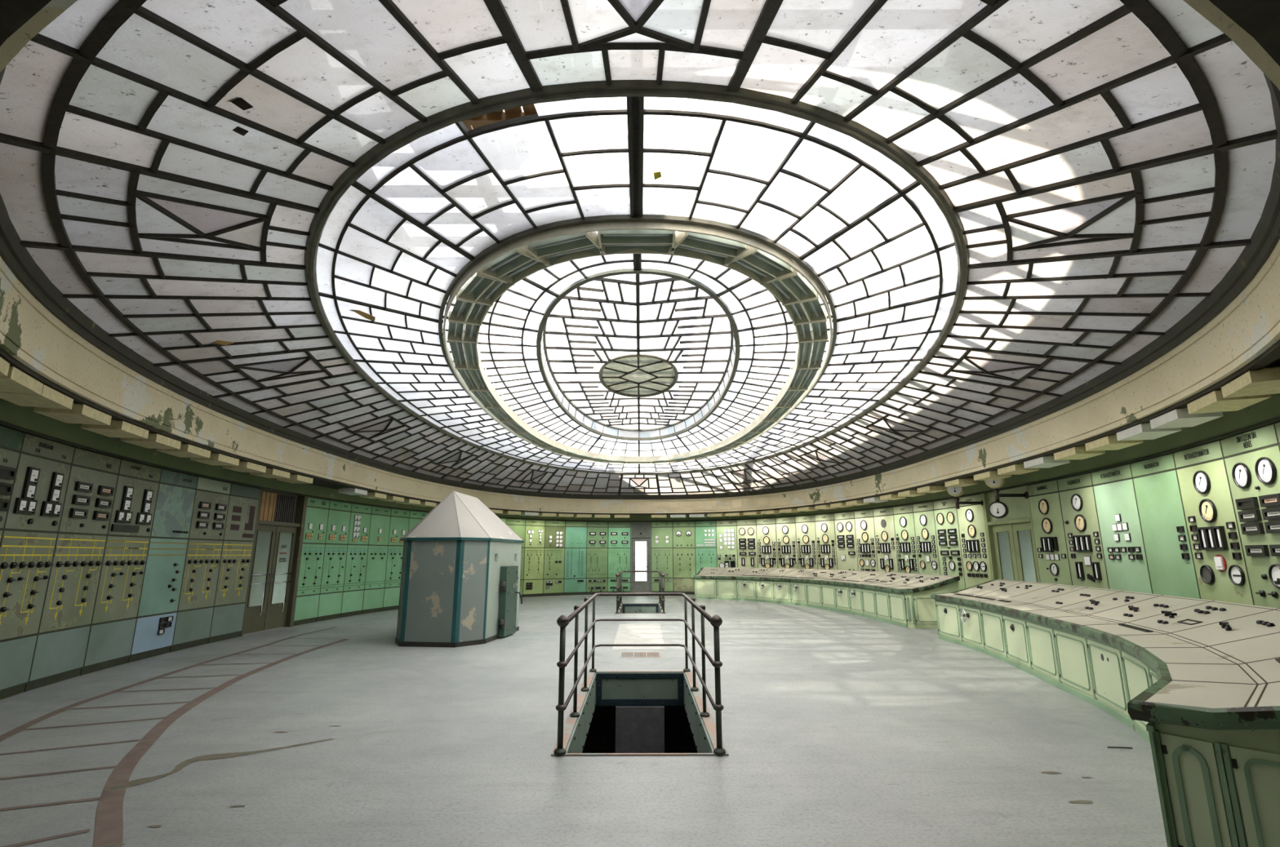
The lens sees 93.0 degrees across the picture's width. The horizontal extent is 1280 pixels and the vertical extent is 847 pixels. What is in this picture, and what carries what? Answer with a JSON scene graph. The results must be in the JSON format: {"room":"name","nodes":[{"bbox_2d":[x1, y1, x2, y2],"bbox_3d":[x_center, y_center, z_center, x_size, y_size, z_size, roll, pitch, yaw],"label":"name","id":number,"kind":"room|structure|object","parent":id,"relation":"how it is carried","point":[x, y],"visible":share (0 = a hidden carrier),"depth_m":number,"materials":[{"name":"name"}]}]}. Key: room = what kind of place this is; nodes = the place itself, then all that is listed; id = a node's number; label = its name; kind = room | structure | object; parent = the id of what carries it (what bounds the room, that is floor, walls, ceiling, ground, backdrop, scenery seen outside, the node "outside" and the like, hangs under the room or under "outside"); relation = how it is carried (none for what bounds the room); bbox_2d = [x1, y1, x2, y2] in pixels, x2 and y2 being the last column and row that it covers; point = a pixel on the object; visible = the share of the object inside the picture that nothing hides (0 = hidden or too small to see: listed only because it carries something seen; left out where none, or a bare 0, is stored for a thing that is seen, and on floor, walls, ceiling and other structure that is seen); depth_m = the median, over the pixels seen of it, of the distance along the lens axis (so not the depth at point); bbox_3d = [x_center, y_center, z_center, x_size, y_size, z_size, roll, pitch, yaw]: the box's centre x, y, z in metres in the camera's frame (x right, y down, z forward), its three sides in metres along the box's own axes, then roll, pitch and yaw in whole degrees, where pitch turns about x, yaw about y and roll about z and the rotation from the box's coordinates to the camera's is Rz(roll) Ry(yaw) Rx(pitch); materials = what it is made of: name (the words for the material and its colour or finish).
{"room":"power station control room","nodes":[
{"label":"power station control room","id":0,"kind":"room"},
{"bbox_2d":[0,595,1167,846],"bbox_3d":[-0.027,4.322,12.109,19.000,0.123,30.500,0,-12,0],"label":"floor","id":1,"kind":"structure","parent":0,"point":[839,729],"depth_m":5.10,"materials":[{"name":"concrete"}]},
{"bbox_2d":[0,425,24,542],"bbox_3d":[-6.948,1.466,6.246,0.122,3.000,1.000,4,-13,-20],"label":"switchboard","id":2,"kind":"object","parent":1,"relation":"on","point":[11,440],"visible":1,"depth_m":6.76,"materials":[{"name":"metal"}]},
{"bbox_2d":[0,432,75,699],"bbox_3d":[-7.264,1.667,7.172,0.125,3.000,1.000,4,-13,-16],"label":"switchboard","id":3,"kind":"object","parent":1,"relation":"on","point":[33,515],"visible":1,"depth_m":7.19,"materials":[{"name":"metal"}]},
{"bbox_2d":[26,447,120,692],"bbox_3d":[-7.530,1.876,8.134,0.122,3.000,1.040,3,-13,-13],"label":"switchboard","id":4,"kind":"object","parent":1,"relation":"on","point":[65,622],"visible":1,"depth_m":8.07,"materials":[{"name":"metal"}]},
{"bbox_2d":[81,459,161,675],"bbox_3d":[-7.739,2.091,9.124,0.125,3.000,1.030,2,-12,-10],"label":"switchboard","id":5,"kind":"object","parent":1,"relation":"on","point":[112,630],"visible":1,"depth_m":9.06,"materials":[{"name":"metal"}]},
{"bbox_2d":[128,468,198,662],"bbox_3d":[-7.896,2.307,10.118,0.122,3.000,1.030,1,-12,-7],"label":"switchboard","id":6,"kind":"object","parent":1,"relation":"on","point":[154,629],"visible":1,"depth_m":10.07,"materials":[{"name":"metal"}]},
{"bbox_2d":[171,476,231,652],"bbox_3d":[-8.003,2.525,11.124,0.122,3.000,1.040,1,-12,-4],"label":"switchboard","id":7,"kind":"object","parent":1,"relation":"on","point":[193,626],"visible":1,"depth_m":11.07,"materials":[{"name":"metal"}]},
{"bbox_2d":[208,483,260,643],"bbox_3d":[-8.063,2.741,12.119,0.122,3.000,1.000,0,-12,-2],"label":"switchboard","id":8,"kind":"object","parent":1,"relation":"on","point":[230,597],"visible":1,"depth_m":12.08,"materials":[{"name":"metal"}]},
{"bbox_2d":[293,497,329,626],"bbox_3d":[-8.027,3.332,14.848,0.122,3.000,0.990,-1,-12,4],"label":"switchboard","id":9,"kind":"object","parent":1,"relation":"on","point":[307,603],"visible":0.99,"depth_m":14.85,"materials":[{"name":"metal"}]},
{"bbox_2d":[316,500,351,622],"bbox_3d":[-7.941,3.541,15.812,0.122,3.000,0.990,-1,-12,6],"label":"switchboard","id":10,"kind":"object","parent":1,"relation":"on","point":[331,597],"visible":1,"depth_m":15.78,"materials":[{"name":"metal"}]},
{"bbox_2d":[340,503,372,617],"bbox_3d":[-7.814,3.744,16.751,0.122,3.000,0.950,-2,-12,9],"label":"switchboard","id":11,"kind":"object","parent":1,"relation":"on","point":[360,517],"visible":1,"depth_m":16.72,"materials":[{"name":"metal"}]},
{"bbox_2d":[361,506,391,614],"bbox_3d":[-7.645,3.941,17.660,0.122,3.000,0.940,-3,-12,11],"label":"switchboard","id":12,"kind":"object","parent":1,"relation":"on","point":[375,571],"visible":1,"depth_m":17.63,"materials":[{"name":"metal"}]},
{"bbox_2d":[382,508,409,611],"bbox_3d":[-7.432,4.134,18.549,0.122,3.000,0.930,-3,-13,14],"label":"switchboard","id":13,"kind":"object","parent":1,"relation":"on","point":[399,519],"visible":0.87,"depth_m":18.45,"materials":[{"name":"metal"}]},
{"bbox_2d":[408,511,428,532],"bbox_3d":[-7.172,4.322,19.421,0.122,3.000,0.930,-4,-13,17],"label":"switchboard","id":14,"kind":"object","parent":1,"relation":"on","point":[415,517],"visible":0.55,"depth_m":19.51,"materials":[{"name":"metal"}]},
{"bbox_2d":[395,490,524,648],"bbox_3d":[-3.551,2.906,12.640,2.024,2.885,3.168,-2,-12,7],"label":"booth","id":15,"kind":"object","parent":1,"relation":"on","point":[460,586],"visible":1,"depth_m":11.28,"materials":[{"name":"metal"}]},
{"bbox_2d":[506,518,525,597],"bbox_3d":[-4.870,5.218,23.568,0.122,3.000,0.940,-11,-16,40],"label":"switchboard","id":16,"kind":"object","parent":1,"relation":"on","point":[517,526],"visible":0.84,"depth_m":23.83,"materials":[{"name":"metal"}]},
{"bbox_2d":[522,520,545,597],"bbox_3d":[-4.218,5.357,24.213,0.920,3.000,0.122,11,-16,-41],"label":"switchboard","id":17,"kind":"object","parent":1,"relation":"on","point":[534,554],"visible":1,"depth_m":24.19,"materials":[{"name":"metal"}]},
{"bbox_2d":[542,520,565,596],"bbox_3d":[-3.494,5.477,24.771,0.929,3.000,0.122,8,-15,-34],"label":"switchboard","id":18,"kind":"object","parent":1,"relation":"on","point":[554,532],"visible":1,"depth_m":24.75,"materials":[{"name":"metal"}]},
{"bbox_2d":[563,521,586,595],"bbox_3d":[-2.679,5.578,25.243,0.969,3.000,0.106,6,-14,-25],"label":"switchboard","id":19,"kind":"object","parent":1,"relation":"on","point":[575,532],"visible":1,"depth_m":25.22,"materials":[{"name":"metal"}]},
{"bbox_2d":[586,521,608,595],"bbox_3d":[-1.801,5.649,25.577,0.919,3.000,0.112,4,-13,-16],"label":"switchboard","id":20,"kind":"object","parent":1,"relation":"on","point":[597,562],"visible":1,"depth_m":25.56,"materials":[{"name":"metal"}]},
{"bbox_2d":[607,522,631,592],"bbox_3d":[-0.880,5.689,25.767,0.969,3.000,0.112,1,-12,-7],"label":"switchboard","id":21,"kind":"object","parent":1,"relation":"on","point":[619,533],"visible":0.94,"depth_m":25.78,"materials":[{"name":"metal"}]},
{"bbox_2d":[551,671,728,756],"bbox_3d":[0.001,4.715,6.673,2.250,3.212,4.760,0,-12,0],"label":"stairwell","id":22,"kind":"object","parent":1,"relation":"in","point":[621,714],"visible":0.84,"depth_m":8.33,"materials":[{"name":"metal"}]},
{"bbox_2d":[553,592,725,755],"bbox_3d":[-0.003,2.550,6.843,1.422,1.090,3.685,0,-12,0],"label":"stair railing","id":23,"kind":"object","parent":22,"relation":"on","point":[716,621],"visible":1,"depth_m":6.16,"materials":[{"name":"metal"}]},
{"bbox_2d":[614,603,666,613],"bbox_3d":[0.015,7.313,18.659,2.240,3.212,4.730,0,-12,0],"label":"stairwell","id":24,"kind":"object","parent":1,"relation":"in","point":[625,608],"visible":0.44,"depth_m":20.37,"materials":[{"name":"metal"}]},
{"bbox_2d":[615,571,665,613],"bbox_3d":[0.013,5.149,18.829,1.412,1.090,3.655,0,-12,0],"label":"stair railing","id":25,"kind":"object","parent":24,"relation":"on","point":[619,575],"visible":0.97,"depth_m":18.28,"materials":[{"name":"metal"}]},
{"bbox_2d":[619,652,661,657],"bbox_3d":[0.003,3.793,9.963,0.660,0.006,0.520,0,-12,0],"label":"floor grate","id":26,"kind":"object","parent":1,"relation":"on","point":[623,655],"visible":1,"depth_m":9.93,"materials":[{"name":"beige metal"}]},
{"bbox_2d":[651,521,673,592],"bbox_3d":[0.940,5.682,25.748,0.929,3.000,0.122,-2,-12,8],"label":"switchboard","id":27,"kind":"object","parent":1,"relation":"on","point":[662,559],"visible":0.99,"depth_m":25.76,"materials":[{"name":"metal"}]},
{"bbox_2d":[672,521,695,595],"bbox_3d":[1.862,5.636,25.542,0.969,3.000,0.108,-4,-13,18],"label":"switchboard","id":28,"kind":"object","parent":1,"relation":"on","point":[683,532],"visible":0.99,"depth_m":25.53,"materials":[{"name":"metal"}]},
{"bbox_2d":[694,520,717,574],"bbox_3d":[2.743,5.556,25.177,0.949,3.000,0.122,-6,-14,27],"label":"switchboard","id":29,"kind":"object","parent":1,"relation":"on","point":[705,537],"visible":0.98,"depth_m":25.27,"materials":[{"name":"metal"}]},
{"bbox_2d":[715,520,737,568],"bbox_3d":[3.549,5.452,24.701,0.939,3.000,0.112,-9,-15,35],"label":"switchboard","id":30,"kind":"object","parent":1,"relation":"on","point":[726,531],"visible":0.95,"depth_m":24.79,"materials":[{"name":"metal"}]},
{"bbox_2d":[736,519,758,568],"bbox_3d":[4.270,5.324,24.117,0.939,3.000,0.122,-11,-17,42],"label":"switchboard","id":31,"kind":"object","parent":1,"relation":"on","point":[746,530],"visible":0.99,"depth_m":24.20,"materials":[{"name":"metal"}]},
{"bbox_2d":[755,518,777,568],"bbox_3d":[4.920,5.178,23.450,0.122,3.000,0.950,10,-16,-39],"label":"switchboard","id":32,"kind":"object","parent":1,"relation":"on","point":[766,544],"visible":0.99,"depth_m":23.53,"materials":[{"name":"metal"}]},
{"bbox_2d":[775,516,797,568],"bbox_3d":[5.506,5.015,22.702,0.122,3.000,0.980,8,-15,-34],"label":"switchboard","id":33,"kind":"object","parent":1,"relation":"on","point":[786,541],"visible":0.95,"depth_m":22.78,"materials":[{"name":"metal"}]},
{"bbox_2d":[795,515,817,569],"bbox_3d":[6.026,4.838,21.886,0.122,3.000,0.990,7,-14,-29],"label":"switchboard","id":34,"kind":"object","parent":1,"relation":"on","point":[806,552],"visible":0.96,"depth_m":21.97,"materials":[{"name":"metal"}]},
{"bbox_2d":[814,513,837,569],"bbox_3d":[6.474,4.652,21.031,0.122,3.000,0.980,6,-13,-24],"label":"switchboard","id":35,"kind":"object","parent":1,"relation":"on","point":[824,523],"visible":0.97,"depth_m":21.11,"materials":[{"name":"metal"}]},
{"bbox_2d":[693,567,959,628],"bbox_3d":[5.232,5.155,18.935,2.931,1.132,11.694,5,-13,-22],"label":"desk","id":36,"kind":"object","parent":1,"relation":"on","point":[904,600],"visible":0.96,"depth_m":17.81,"materials":[{"name":"metal"}]},
{"bbox_2d":[833,511,858,570],"bbox_3d":[6.867,4.455,20.127,0.112,3.000,1.030,5,-13,-20],"label":"switchboard","id":37,"kind":"object","parent":1,"relation":"on","point":[844,522],"visible":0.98,"depth_m":20.21,"materials":[{"name":"metal"}]},
{"bbox_2d":[853,509,878,571],"bbox_3d":[7.184,4.255,19.206,0.122,3.000,0.960,4,-13,-17],"label":"switchboard","id":38,"kind":"object","parent":1,"relation":"on","point":[864,520],"visible":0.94,"depth_m":19.28,"materials":[{"name":"metal"}]},
{"bbox_2d":[872,506,898,573],"bbox_3d":[7.441,4.057,18.293,0.122,3.000,0.980,3,-13,-13],"label":"switchboard","id":39,"kind":"object","parent":1,"relation":"on","point":[884,526],"visible":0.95,"depth_m":18.37,"materials":[{"name":"metal"}]},
{"bbox_2d":[893,504,919,573],"bbox_3d":[7.647,3.856,17.367,0.122,3.000,0.960,2,-12,-11],"label":"switchboard","id":40,"kind":"object","parent":1,"relation":"on","point":[904,520],"visible":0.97,"depth_m":17.44,"materials":[{"name":"metal"}]},
{"bbox_2d":[912,502,940,575],"bbox_3d":[7.803,3.656,16.447,0.122,3.000,0.950,2,-12,-8],"label":"switchboard","id":41,"kind":"object","parent":1,"relation":"on","point":[923,513],"visible":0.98,"depth_m":16.52,"materials":[{"name":"metal"}]},
{"bbox_2d":[933,498,965,590],"bbox_3d":[7.922,3.449,15.492,0.112,3.000,1.020,1,-12,-5],"label":"switchboard","id":42,"kind":"object","parent":1,"relation":"on","point":[945,513],"visible":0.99,"depth_m":15.54,"materials":[{"name":"metal"}]},
{"bbox_2d":[956,493,991,588],"bbox_3d":[7.992,3.224,14.453,0.122,3.000,1.110,1,-12,-3],"label":"switchboard","id":43,"kind":"object","parent":1,"relation":"on","point":[975,554],"visible":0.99,"depth_m":14.51,"materials":[{"name":"metal"}]},
{"bbox_2d":[946,487,983,509],"bbox_3d":[7.621,1.681,14.212,0.834,0.635,0.374,0,-12,-1],"label":"dial","id":44,"kind":"object","parent":43,"relation":"attached to","point":[956,492],"visible":0.73,"depth_m":14.14,"materials":[{"name":"metal"}]},
{"bbox_2d":[1026,480,1072,586],"bbox_3d":[7.988,2.638,11.753,0.122,3.000,1.000,-1,-12,3],"label":"switchboard","id":45,"kind":"object","parent":1,"relation":"on","point":[1051,545],"visible":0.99,"depth_m":11.80,"materials":[{"name":"metal"}]},
{"bbox_2d":[984,478,1028,519],"bbox_3d":[7.618,1.480,12.590,0.834,0.970,0.374,0,-12,2],"label":"dial","id":46,"kind":"object","parent":45,"relation":"attached to","point":[997,509],"visible":0.83,"depth_m":12.52,"materials":[{"name":"metal"}]},
{"bbox_2d":[1057,472,1109,589],"bbox_3d":[7.912,2.424,10.764,0.122,3.000,1.030,-1,-12,5],"label":"switchboard","id":47,"kind":"object","parent":1,"relation":"on","point":[1087,566],"visible":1,"depth_m":10.82,"materials":[{"name":"metal"}]},
{"bbox_2d":[930,578,1279,846],"bbox_3d":[5.190,2.584,7.074,2.267,1.132,10.620,-4,-13,19],"label":"desk","id":48,"kind":"object","parent":1,"relation":"on","point":[1197,680],"visible":1,"depth_m":4.80,"materials":[{"name":"metal"}]},
{"bbox_2d":[1090,463,1152,594],"bbox_3d":[7.797,2.202,9.739,0.097,3.000,1.080,-2,-12,8],"label":"switchboard","id":49,"kind":"object","parent":1,"relation":"on","point":[1117,512],"visible":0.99,"depth_m":9.79,"materials":[{"name":"metal"}]},
{"bbox_2d":[1130,453,1200,599],"bbox_3d":[7.614,1.980,8.713,0.097,3.000,1.050,-3,-12,11],"label":"switchboard","id":50,"kind":"object","parent":1,"relation":"on","point":[1169,555],"visible":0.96,"depth_m":8.77,"materials":[{"name":"metal"}]},
{"bbox_2d":[1173,440,1254,605],"bbox_3d":[7.368,1.768,7.731,0.122,3.000,1.020,-3,-13,14],"label":"switchboard","id":51,"kind":"object","parent":1,"relation":"on","point":[1215,543],"visible":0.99,"depth_m":7.77,"materials":[{"name":"metal"}]},
{"bbox_2d":[1220,423,1279,608],"bbox_3d":[7.077,1.560,6.771,0.122,3.000,1.030,-4,-13,18],"label":"switchboard","id":52,"kind":"object","parent":1,"relation":"on","point":[1251,458],"visible":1,"depth_m":6.94,"materials":[{"name":"metal"}]},
{"bbox_2d":[438,214,836,401],"bbox_3d":[-0.034,-0.400,13.900,7.100,0.170,16.140,0,-12,0],"label":"trim","id":53,"kind":"structure","parent":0,"point":[610,218],"depth_m":6.40,"materials":[{"name":"metal"}]},
{"bbox_2d":[442,231,832,456],"bbox_3d":[-0.034,-0.612,13.946,7.000,0.395,16.040,0,-12,0],"label":"window","id":54,"kind":"structure","parent":53,"relation":"attached to","point":[508,334],"depth_m":10.75,"materials":[{"name":"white glass"}]},
{"bbox_2d":[443,221,832,464],"bbox_3d":[-0.034,-0.392,13.899,6.950,0.295,16.010,0,-12,0],"label":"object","id":55,"kind":"object","parent":54,"relation":"hanging from","point":[617,225],"depth_m":7.58,"materials":[{"name":"metal"}]},
{"bbox_2d":[541,329,735,437],"bbox_3d":[-0.034,-0.927,14.014,4.022,0.317,12.102,0,-12,0],"label":"window","id":56,"kind":"structure","parent":54,"relation":"attached to","point":[705,409],"depth_m":17.30,"materials":[{"name":"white glass"}]},
{"bbox_3d":[-4.389,4.351,20.282,7.964,3.300,12.025,0,-12,0],"label":"wall","id":57,"kind":"structure","parent":0,"visible":0},
{"bbox_2d":[0,393,1279,520],"bbox_3d":[-0.031,1.369,13.701,16.436,0.270,25.869,0,-12,0],"label":"trim","id":58,"kind":"structure","parent":57,"relation":"attached to","point":[25,417],"depth_m":9.79,"materials":[{"name":"beige paint"}]},
{"bbox_2d":[0,416,1279,522],"bbox_3d":[-0.031,1.514,13.664,16.125,0.040,25.570,0,-12,0],"label":"trim","id":59,"kind":"structure","parent":57,"relation":"attached to","point":[1277,420],"depth_m":10.33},
{"bbox_2d":[630,522,651,592],"bbox_3d":[0.042,5.738,25.882,0.880,3.050,0.183,0,-12,1],"label":"door","id":60,"kind":"structure","parent":57,"relation":"in","point":[640,531],"depth_m":25.88,"materials":[{"name":"grey metal"}]},
{"bbox_3d":[-0.034,-0.815,13.990,17.400,3.880,27.800,0,-12,0],"label":"wall","id":61,"kind":"structure","parent":0,"visible":0},
{"bbox_2d":[0,356,9,376],"bbox_3d":[-5.457,-0.576,4.870,0.420,0.185,0.620,7,-14,-30],"label":"bracket","id":62,"kind":"object","parent":61,"relation":"attached to","point":[4,365],"visible":1,"depth_m":5.15,"materials":[{"name":"metal"}]},
{"bbox_2d":[0,366,43,395],"bbox_3d":[-5.801,-0.442,5.487,0.420,0.185,0.620,6,-14,-25],"label":"bracket","id":63,"kind":"object","parent":61,"relation":"attached to","point":[16,381],"visible":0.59,"depth_m":5.54,"materials":[{"name":"metal"}]},
{"bbox_2d":[0,384,73,409],"bbox_3d":[-6.073,-0.315,6.070,0.420,0.185,0.620,5,-13,-22],"label":"bracket","id":64,"kind":"object","parent":61,"relation":"attached to","point":[49,397],"visible":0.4,"depth_m":6.06,"materials":[{"name":"metal"}]},
{"bbox_2d":[33,402,111,425],"bbox_3d":[-6.374,-0.145,6.855,0.420,0.185,0.620,4,-13,-18],"label":"bracket","id":65,"kind":"object","parent":61,"relation":"attached to","point":[82,414],"visible":0.67,"depth_m":6.74,"materials":[{"name":"metal"}]},
{"bbox_2d":[80,418,149,439],"bbox_3d":[-6.628,0.038,7.696,0.420,0.185,0.620,3,-13,-14],"label":"bracket","id":66,"kind":"object","parent":61,"relation":"attached to","point":[117,428],"visible":0.79,"depth_m":7.58,"materials":[{"name":"metal"}]},
{"bbox_2d":[120,432,181,449],"bbox_3d":[-6.816,0.210,8.490,0.420,0.185,0.620,2,-12,-11],"label":"lamp","id":67,"kind":"object","parent":61,"relation":"attached to","point":[154,441],"visible":0.69,"depth_m":8.39,"materials":[{"name":"metal"}]},
{"bbox_2d":[155,443,210,457],"bbox_3d":[-6.962,0.384,9.292,0.420,0.185,0.620,2,-12,-8],"label":"lamp","id":68,"kind":"object","parent":61,"relation":"attached to","point":[186,451],"visible":0.71,"depth_m":9.18,"materials":[{"name":"metal"}]},
{"bbox_2d":[190,453,239,466],"bbox_3d":[-7.076,0.568,10.137,0.420,0.185,0.620,1,-12,-6],"label":"lamp","id":69,"kind":"object","parent":61,"relation":"attached to","point":[217,460],"visible":0.71,"depth_m":10.03,"materials":[{"name":"metal"}]},
{"bbox_2d":[222,461,266,472],"bbox_3d":[-7.156,0.756,11.004,0.420,0.185,0.620,1,-12,-4],"label":"lamp","id":70,"kind":"object","parent":61,"relation":"attached to","point":[243,467],"visible":0.67,"depth_m":10.90,"materials":[{"name":"metal"}]},
{"bbox_2d":[249,467,290,478],"bbox_3d":[-7.203,0.940,11.853,0.420,0.185,0.620,0,-12,-2],"label":"lamp","id":71,"kind":"object","parent":61,"relation":"attached to","point":[269,473],"visible":0.71,"depth_m":11.70,"materials":[{"name":"metal"}]},
{"bbox_2d":[276,474,313,484],"bbox_3d":[-7.227,1.132,12.741,0.420,0.185,0.620,0,-12,-1],"label":"lamp","id":72,"kind":"object","parent":61,"relation":"attached to","point":[294,479],"visible":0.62,"depth_m":12.58,"materials":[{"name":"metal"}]},
{"bbox_2d":[337,488,367,495],"bbox_3d":[-7.201,1.677,15.254,0.420,0.185,0.620,-1,-12,2],"label":"lamp","id":73,"kind":"object","parent":61,"relation":"attached to","point":[351,491],"visible":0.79,"depth_m":14.99,"materials":[{"name":"metal"}]},
{"bbox_2d":[359,492,386,498],"bbox_3d":[-7.139,1.897,16.270,0.420,0.185,0.620,-1,-12,5],"label":"lamp","id":74,"kind":"object","parent":61,"relation":"attached to","point":[370,495],"visible":0.69,"depth_m":16.07,"materials":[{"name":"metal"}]},
{"bbox_2d":[462,104,537,130],"bbox_3d":[-1.585,-3.352,6.098,2.500,0.140,2.700,0,-12,0],"label":"attic boarding","id":75,"kind":"object","parent":61,"relation":"attached to","point":[497,116],"visible":0.03,"depth_m":6.44,"materials":[{"name":"brown wood"}]},
{"bbox_2d":[543,274,733,431],"bbox_3d":[-0.035,-1.079,14.047,3.960,0.085,12.140,0,-12,0],"label":"window","id":76,"kind":"structure","parent":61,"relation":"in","point":[600,321],"depth_m":11.69,"materials":[{"name":"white glass"}]},
{"bbox_2d":[598,353,678,397],"bbox_3d":[-0.035,-1.064,14.044,1.830,0.090,3.340,0,-12,0],"label":"window","id":77,"kind":"structure","parent":76,"relation":"attached to","point":[632,375],"depth_m":13.90,"materials":[{"name":"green glass"}]},
{"bbox_2d":[0,0,1277,495],"bbox_3d":[-0.033,0.093,13.402,13.838,0.783,23.896,0,-12,0],"label":"window","id":78,"kind":"structure","parent":61,"relation":"in","point":[1104,166],"depth_m":4.18,"materials":[{"name":"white glass"}]},
{"bbox_2d":[230,97,253,110],"bbox_3d":[-2.467,-1.979,3.748,0.077,0.033,0.116,-9,-15,35],"label":"scrap","id":79,"kind":"object","parent":78,"relation":"on","point":[241,103],"visible":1,"depth_m":3.75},
{"bbox_2d":[304,80,968,475],"bbox_3d":[-0.033,-0.256,13.869,10.188,0.274,20.054,0,-12,0],"label":"window","id":80,"kind":"structure","parent":78,"relation":"attached to","point":[390,250],"depth_m":5.84,"materials":[{"name":"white glass"}]},
{"bbox_2d":[0,0,1279,515],"bbox_3d":[-0.031,1.138,13.039,14.162,0.040,24.508,0,-12,0],"label":"trim","id":81,"kind":"structure","parent":61,"relation":"attached to","point":[1260,19],"depth_m":5.35,"materials":[{"name":"beige paint"}]},
{"bbox_2d":[0,0,1279,513],"bbox_3d":[-0.032,0.768,13.105,14.263,0.711,24.642,0,-12,0],"label":"trim","id":82,"kind":"structure","parent":61,"relation":"attached to","point":[29,333],"depth_m":7.83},
{"bbox_2d":[0,66,1279,499],"bbox_3d":[-0.032,0.469,13.286,13.922,0.250,24.068,0,-12,0],"label":"trim","id":83,"kind":"structure","parent":61,"relation":"attached to","point":[1265,236],"depth_m":7.17,"materials":[{"name":"metal"}]},
{"bbox_2d":[31,340,1279,515],"bbox_3d":[-0.032,1.135,13.542,17.566,0.120,28.292,0,-12,0],"label":"trim","id":84,"kind":"structure","parent":61,"relation":"attached to","point":[1276,363],"depth_m":14.65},
{"bbox_2d":[897,489,925,497],"bbox_3d":[7.104,1.798,15.908,0.420,0.185,0.620,1,-12,-4],"label":"lamp","id":85,"kind":"object","parent":61,"relation":"attached to","point":[912,493],"visible":0.74,"depth_m":15.69,"materials":[{"name":"metal"}]},
{"bbox_2d":[916,485,946,493],"bbox_3d":[7.151,1.582,14.912,0.420,0.185,0.620,0,-12,-2],"label":"lamp","id":86,"kind":"object","parent":61,"relation":"attached to","point":[930,489],"visible":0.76,"depth_m":14.67,"materials":[{"name":"metal"}]},
{"bbox_2d":[944,478,977,487],"bbox_3d":[7.169,1.292,13.572,0.420,0.185,0.620,0,-12,0],"label":"lamp","id":87,"kind":"object","parent":61,"relation":"attached to","point":[962,482],"visible":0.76,"depth_m":13.33,"materials":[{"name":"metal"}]},
{"bbox_2d":[973,470,1011,480],"bbox_3d":[7.157,1.029,12.360,0.420,0.185,0.620,0,-12,1],"label":"lamp","id":88,"kind":"object","parent":61,"relation":"attached to","point":[991,475],"visible":0.71,"depth_m":12.21,"materials":[{"name":"metal"}]},
{"bbox_2d":[997,463,1039,475],"bbox_3d":[7.122,0.835,11.462,0.420,0.185,0.620,-1,-12,3],"label":"lamp","id":89,"kind":"object","parent":61,"relation":"attached to","point":[1015,469],"visible":0.71,"depth_m":11.33,"materials":[{"name":"metal"}]},
{"bbox_2d":[1023,455,1070,468],"bbox_3d":[7.056,0.640,10.564,0.420,0.185,0.620,-1,-12,5],"label":"lamp","id":90,"kind":"object","parent":61,"relation":"attached to","point":[1049,461],"visible":0.71,"depth_m":10.41,"materials":[{"name":"metal"}]},
{"bbox_2d":[1053,445,1105,460],"bbox_3d":[6.949,0.437,9.628,0.420,0.185,0.620,-2,-12,8],"label":"lamp","id":91,"kind":"object","parent":61,"relation":"attached to","point":[1078,452],"visible":0.74,"depth_m":9.50,"materials":[{"name":"metal"}]},
{"bbox_2d":[1084,435,1142,451],"bbox_3d":[6.804,0.246,8.746,0.420,0.185,0.620,-2,-12,11],"label":"lamp","id":92,"kind":"object","parent":61,"relation":"attached to","point":[1108,442],"visible":0.71,"depth_m":8.65,"materials":[{"name":"metal"}]},
{"bbox_2d":[1116,422,1182,440],"bbox_3d":[6.627,0.072,7.939,0.420,0.185,0.620,-3,-13,14],"label":"lamp","id":93,"kind":"object","parent":61,"relation":"attached to","point":[1142,431],"visible":0.67,"depth_m":7.83,"materials":[{"name":"metal"}]},
{"bbox_2d":[1149,407,1223,429],"bbox_3d":[6.407,-0.099,7.152,0.420,0.185,0.620,-4,-13,17],"label":"lamp","id":94,"kind":"object","parent":61,"relation":"attached to","point":[1177,418],"visible":0.67,"depth_m":7.03,"materials":[{"name":"metal"}]},
{"bbox_2d":[1186,390,1271,413],"bbox_3d":[6.124,-0.272,6.349,0.420,0.185,0.620,-5,-13,21],"label":"lamp","id":95,"kind":"object","parent":61,"relation":"attached to","point":[1213,402],"visible":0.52,"depth_m":6.29,"materials":[{"name":"metal"}]},
{"bbox_2d":[1221,366,1279,398],"bbox_3d":[5.827,-0.419,5.668,0.420,0.185,0.620,-6,-14,25],"label":"lamp","id":96,"kind":"object","parent":61,"relation":"attached to","point":[1265,381],"visible":0.97,"depth_m":5.61,"materials":[{"name":"metal"}]},
{"bbox_3d":[4.411,4.288,20.049,7.837,3.300,12.489,0,-12,0],"label":"wall","id":97,"kind":"structure","parent":0,"visible":0},
{"bbox_2d":[981,485,1040,582],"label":"door","id":98,"kind":"structure","parent":97,"relation":"in","point":[1011,544],"depth_m":13.16,"materials":[{"name":"metal"}]},
{"bbox_3d":[-5.342,1.391,6.619,6.100,3.300,12.315,0,-12,0],"label":"wall","id":99,"kind":"structure","parent":0,"visible":0},
{"bbox_2d":[240,488,307,636],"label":"door","id":100,"kind":"structure","parent":99,"relation":"in","point":[277,544],"depth_m":13.55,"materials":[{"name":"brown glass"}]},
{"bbox_2d":[273,493,297,523],"bbox_3d":[-8.199,1.979,14.034,0.060,0.620,0.900,0,-12,1],"label":"grille","id":101,"kind":"object","parent":100,"relation":"attached to","point":[285,510],"depth_m":14.02,"materials":[{"name":"grey metal"}]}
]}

